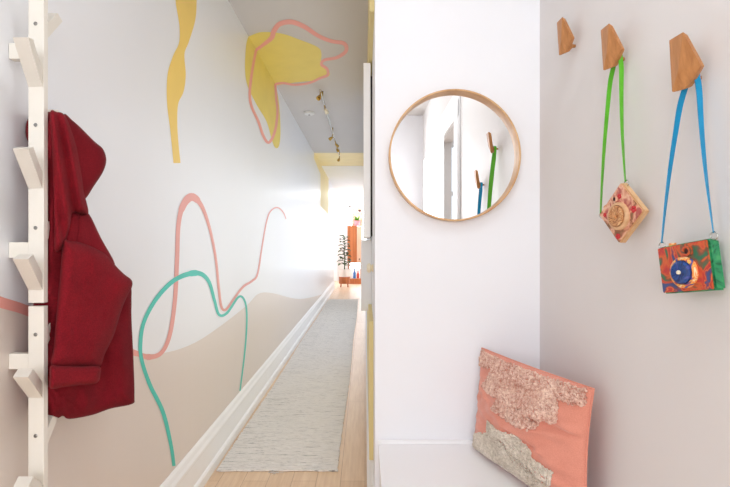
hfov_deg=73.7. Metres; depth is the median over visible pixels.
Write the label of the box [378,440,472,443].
trim
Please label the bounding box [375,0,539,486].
wall
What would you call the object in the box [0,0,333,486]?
wall
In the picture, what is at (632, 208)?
flower
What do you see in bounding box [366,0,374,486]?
wall
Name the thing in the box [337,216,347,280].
door
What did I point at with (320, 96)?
track light
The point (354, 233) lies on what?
tall cabinet
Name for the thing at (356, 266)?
window
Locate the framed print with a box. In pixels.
[352,205,362,225]
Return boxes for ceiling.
[228,0,367,197]
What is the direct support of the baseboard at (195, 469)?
attached to the wall at (210, 195)
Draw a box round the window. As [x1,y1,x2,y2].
[349,206,365,270]
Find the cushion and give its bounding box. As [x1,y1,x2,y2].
[472,347,594,486]
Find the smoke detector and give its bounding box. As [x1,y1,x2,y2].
[304,111,314,115]
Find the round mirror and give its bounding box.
[388,89,520,221]
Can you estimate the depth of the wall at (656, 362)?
1.26 m
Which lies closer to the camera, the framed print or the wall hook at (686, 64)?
the wall hook at (686, 64)
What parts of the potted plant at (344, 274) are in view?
pot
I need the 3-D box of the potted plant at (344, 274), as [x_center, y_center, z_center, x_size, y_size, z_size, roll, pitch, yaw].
[-0.603,0.508,14.215,0.463,1.524,0.474,0,0,-34]
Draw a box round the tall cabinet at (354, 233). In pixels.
[347,226,361,283]
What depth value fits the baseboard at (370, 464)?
2.77 m
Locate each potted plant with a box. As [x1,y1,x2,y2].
[337,235,352,286]
[353,216,360,225]
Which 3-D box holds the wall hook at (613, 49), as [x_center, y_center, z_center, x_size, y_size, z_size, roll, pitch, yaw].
[0.664,-0.529,1.307,0.058,0.110,0.058,0,0,29]
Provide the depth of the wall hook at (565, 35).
1.60 m
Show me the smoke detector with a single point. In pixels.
(308, 113)
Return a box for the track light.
[316,89,339,161]
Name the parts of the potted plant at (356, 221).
pot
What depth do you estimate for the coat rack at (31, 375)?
1.19 m
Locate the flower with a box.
[630,206,635,212]
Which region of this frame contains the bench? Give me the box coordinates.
[378,444,528,486]
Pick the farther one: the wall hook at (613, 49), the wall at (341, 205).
the wall at (341, 205)
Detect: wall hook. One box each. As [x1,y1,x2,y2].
[557,17,575,54]
[601,24,624,69]
[669,32,703,91]
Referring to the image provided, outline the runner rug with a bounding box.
[217,299,357,473]
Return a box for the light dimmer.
[367,263,372,272]
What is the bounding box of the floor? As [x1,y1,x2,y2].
[204,281,366,486]
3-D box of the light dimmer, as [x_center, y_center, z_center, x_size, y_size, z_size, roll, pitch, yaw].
[0.024,0.116,2.300,0.032,0.044,0.044,0,0,0]
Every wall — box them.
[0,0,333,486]
[334,198,363,280]
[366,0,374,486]
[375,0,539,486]
[540,0,729,486]
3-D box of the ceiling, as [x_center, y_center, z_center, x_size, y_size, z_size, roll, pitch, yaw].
[0.400,-1.595,7.300,6.000,0.102,18.800,0,0,0]
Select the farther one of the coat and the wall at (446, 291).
the wall at (446, 291)
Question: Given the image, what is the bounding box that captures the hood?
[64,114,105,197]
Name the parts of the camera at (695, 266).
plate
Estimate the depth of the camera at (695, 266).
0.98 m
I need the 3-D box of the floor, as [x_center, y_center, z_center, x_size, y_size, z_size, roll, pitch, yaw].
[0.400,1.328,7.300,6.000,0.120,18.800,0,0,0]
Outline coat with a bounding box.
[25,110,134,418]
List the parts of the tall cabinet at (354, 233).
door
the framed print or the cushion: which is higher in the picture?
the framed print
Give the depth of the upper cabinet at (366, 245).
2.95 m
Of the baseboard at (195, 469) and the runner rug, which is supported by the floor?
the runner rug
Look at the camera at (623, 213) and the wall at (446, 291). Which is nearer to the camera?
the camera at (623, 213)
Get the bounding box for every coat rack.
[9,0,61,302]
[9,306,56,486]
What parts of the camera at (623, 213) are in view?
plate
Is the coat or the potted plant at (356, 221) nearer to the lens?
the coat
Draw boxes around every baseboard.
[159,281,334,486]
[366,311,373,486]
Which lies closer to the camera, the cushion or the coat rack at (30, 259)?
the coat rack at (30, 259)
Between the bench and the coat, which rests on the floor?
the bench
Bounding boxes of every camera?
[599,54,648,242]
[658,74,724,293]
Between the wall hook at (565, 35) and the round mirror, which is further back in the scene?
the round mirror

